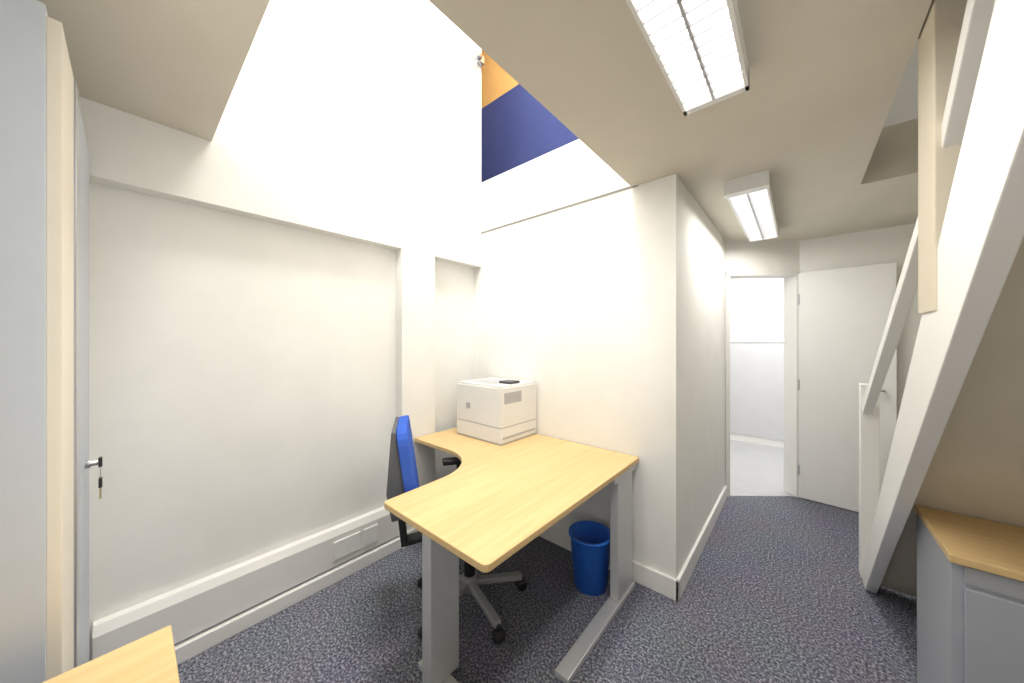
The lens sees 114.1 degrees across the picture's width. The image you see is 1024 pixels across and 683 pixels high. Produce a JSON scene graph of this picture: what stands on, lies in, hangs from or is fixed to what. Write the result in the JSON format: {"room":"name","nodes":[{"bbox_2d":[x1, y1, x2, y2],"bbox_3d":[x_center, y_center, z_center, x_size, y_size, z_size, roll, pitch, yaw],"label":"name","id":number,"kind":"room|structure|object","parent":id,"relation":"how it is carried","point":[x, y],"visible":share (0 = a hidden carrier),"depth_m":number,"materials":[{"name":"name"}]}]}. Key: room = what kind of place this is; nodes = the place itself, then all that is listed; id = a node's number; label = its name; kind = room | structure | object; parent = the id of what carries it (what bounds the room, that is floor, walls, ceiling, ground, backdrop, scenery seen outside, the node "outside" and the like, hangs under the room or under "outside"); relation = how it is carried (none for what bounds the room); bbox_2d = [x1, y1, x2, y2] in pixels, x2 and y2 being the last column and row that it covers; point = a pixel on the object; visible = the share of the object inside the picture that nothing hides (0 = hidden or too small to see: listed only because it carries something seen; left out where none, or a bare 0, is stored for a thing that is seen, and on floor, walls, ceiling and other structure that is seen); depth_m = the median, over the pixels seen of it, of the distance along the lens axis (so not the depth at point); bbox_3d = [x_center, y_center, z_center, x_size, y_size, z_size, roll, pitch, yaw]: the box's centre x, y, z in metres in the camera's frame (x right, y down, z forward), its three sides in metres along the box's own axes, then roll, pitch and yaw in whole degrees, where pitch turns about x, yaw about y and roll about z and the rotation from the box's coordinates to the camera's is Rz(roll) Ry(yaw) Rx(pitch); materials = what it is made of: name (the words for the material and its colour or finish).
{"room":"office","nodes":[
{"label":"office","id":0,"kind":"room"},
{"bbox_2d":[79,0,480,660],"bbox_3d":[-1.488,-1.220,1.566,0.300,5.200,3.420,0,0,41],"label":"wall","id":1,"kind":"structure","parent":0,"point":[268,296],"depth_m":1.74,"materials":[{"name":"white paint"}]},
{"bbox_2d":[92,506,399,659],"bbox_3d":[-0.949,1.199,2.029,0.065,0.218,2.004,0,0,41],"label":"cable trunking","id":2,"kind":"object","parent":1,"relation":"attached to","point":[191,609],"visible":0.65,"depth_m":1.59,"materials":[{"name":"grey plastic"}]},
{"bbox_2d":[174,528,417,664],"bbox_3d":[-0.937,1.330,2.022,0.095,0.100,2.010,0,0,41],"label":"baseboard","id":3,"kind":"structure","parent":1,"relation":"attached to","point":[185,650],"depth_m":1.69,"materials":[{"name":"white wood"}]},
{"bbox_2d":[472,51,483,66],"bbox_3d":[-0.270,-2.289,2.683,0.064,0.101,0.137,0,0,32],"label":"wall spotlight","id":4,"kind":"object","parent":1,"relation":"attached to","point":[479,58],"visible":1,"depth_m":2.65,"materials":[{"name":"metal"}]},
{"bbox_2d":[37,0,931,240],"bbox_3d":[0.507,-1.045,1.181,3.380,0.290,5.450,0,0,41],"label":"ceiling","id":5,"kind":"structure","parent":0,"point":[825,76],"depth_m":1.17,"materials":[{"name":"paint"}]},
{"bbox_2d":[626,0,748,115],"bbox_3d":[0.310,-0.865,0.697,0.195,0.070,1.220,0,0,41],"label":"ceiling light","id":6,"kind":"object","parent":5,"relation":"attached to","point":[698,46],"depth_m":0.95,"materials":[{"name":"white plastic"}]},
{"bbox_2d":[724,170,778,241],"bbox_3d":[1.663,-0.861,2.260,0.203,0.078,1.205,0,0,41],"label":"ceiling light","id":7,"kind":"object","parent":5,"relation":"attached to","point":[750,197],"depth_m":2.03,"materials":[{"name":"white plastic"}]},
{"bbox_2d":[481,49,578,182],"bbox_3d":[-0.183,-2.360,3.149,3.200,2.920,0.880,0,0,41],"label":"wall","id":8,"kind":"structure","parent":0,"point":[517,129],"depth_m":3.46,"materials":[{"name":"blue paint"}]},
{"bbox_2d":[177,439,917,682],"bbox_3d":[1.110,1.408,1.816,3.900,0.064,7.200,0,0,41],"label":"floor","id":9,"kind":"structure","parent":0,"point":[775,592],"depth_m":1.64,"materials":[{"name":"carpet"}]},
{"bbox_2d":[0,0,102,682],"bbox_3d":[-1.423,0.335,0.797,0.795,2.090,0.541,0,0,41],"label":"door","id":10,"kind":"structure","parent":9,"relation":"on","point":[45,463],"depth_m":0.69,"materials":[{"name":"wood"}]},
{"bbox_2d":[42,625,179,682],"bbox_3d":[-0.908,1.020,0.036,0.800,0.720,1.265,0,0,41],"label":"office desk","id":11,"kind":"object","parent":9,"relation":"on","point":[151,658],"visible":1,"depth_m":0.68,"materials":[{"name":"brown wood"}]},
{"bbox_2d":[386,415,526,643],"bbox_3d":[-0.267,0.889,1.758,0.722,0.981,0.634,0,0,-16],"label":"office chair","id":12,"kind":"object","parent":9,"relation":"on","point":[402,468],"visible":0.42,"depth_m":1.60,"materials":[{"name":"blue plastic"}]},
{"bbox_2d":[384,427,638,682],"bbox_3d":[-0.165,1.020,1.861,1.305,0.720,1.227,0,0,41],"label":"office desk","id":13,"kind":"object","parent":9,"relation":"on","point":[499,499],"visible":0.88,"depth_m":1.41,"materials":[{"name":"brown wood"}]},
{"bbox_2d":[457,377,535,445],"bbox_3d":[-0.110,0.464,2.369,0.432,0.392,0.372,0,0,41],"label":"printer","id":14,"kind":"object","parent":13,"relation":"on","point":[498,411],"visible":1,"depth_m":2.23,"materials":[{"name":"white plastic"}]},
{"bbox_2d":[569,521,609,595],"bbox_3d":[0.446,1.232,1.889,0.244,0.295,0.244,0,0,41],"label":"waste bin","id":15,"kind":"object","parent":9,"relation":"on","point":[590,540],"visible":0.93,"depth_m":1.81,"materials":[{"name":"blue plastic"}]},
{"bbox_2d":[859,0,1023,596],"bbox_3d":[1.681,0.063,0.829,0.915,2.634,2.315,0,0,41],"label":"staircase","id":16,"kind":"structure","parent":9,"relation":"on","point":[957,447],"depth_m":0.91,"materials":[{"name":"white paint"}]},
{"bbox_2d":[915,505,1023,682],"bbox_3d":[1.794,1.022,0.945,0.765,0.715,0.418,0,0,41],"label":"storage cabinet","id":17,"kind":"object","parent":9,"relation":"on","point":[970,570],"visible":1,"depth_m":1.04,"materials":[{"name":"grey wood"}]},
{"bbox_2d":[475,139,724,578],"bbox_3d":[0.709,0.030,2.956,1.800,2.700,1.563,0,0,41],"label":"wall","id":18,"kind":"structure","parent":0,"point":[597,290],"depth_m":2.11,"materials":[{"name":"white paint"}]},
{"bbox_2d":[539,525,679,600],"bbox_3d":[0.313,1.325,2.257,1.518,0.110,0.018,0,0,41],"label":"baseboard","id":19,"kind":"structure","parent":18,"relation":"attached to","point":[664,584],"depth_m":1.87,"materials":[{"name":"white wood"}]},
{"bbox_2d":[676,486,726,601],"bbox_3d":[1.381,1.325,2.344,0.018,0.110,1.548,0,0,41],"label":"baseboard","id":20,"kind":"structure","parent":18,"relation":"attached to","point":[692,559],"depth_m":2.12,"materials":[{"name":"white wood"}]},
{"bbox_2d":[730,278,783,447],"bbox_3d":[2.992,0.105,3.454,3.400,2.550,2.180,0,0,41],"label":"wall","id":21,"kind":"structure","parent":0,"point":[756,304],"depth_m":4.47,"materials":[{"name":"white paint"}]},
{"bbox_2d":[725,240,799,271],"bbox_3d":[2.228,-2.220,3.013,0.577,3.200,0.512,0,0,41],"label":"wall","id":22,"kind":"structure","parent":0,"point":[740,255],"depth_m":2.95,"materials":[{"name":"white paint"}]},
{"bbox_2d":[725,271,800,497],"bbox_3d":[2.228,0.380,3.012,0.653,2.000,0.142,0,0,1],"label":"trim","id":23,"kind":"structure","parent":22,"relation":"attached to","point":[791,278],"depth_m":2.96,"materials":[{"name":"white wood"}]},
{"bbox_2d":[798,262,896,511],"bbox_3d":[2.717,0.384,2.722,0.573,1.977,0.098,0,0,45],"label":"door","id":24,"kind":"structure","parent":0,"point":[844,312],"depth_m":2.74,"materials":[{"name":"wood"}]},
{"bbox_2d":[800,39,921,418],"bbox_3d":[3.053,-1.220,2.608,1.200,5.200,0.100,0,0,41],"label":"wall","id":25,"kind":"structure","parent":0,"point":[889,244],"depth_m":2.60,"materials":[{"name":"white paint"}]}
]}

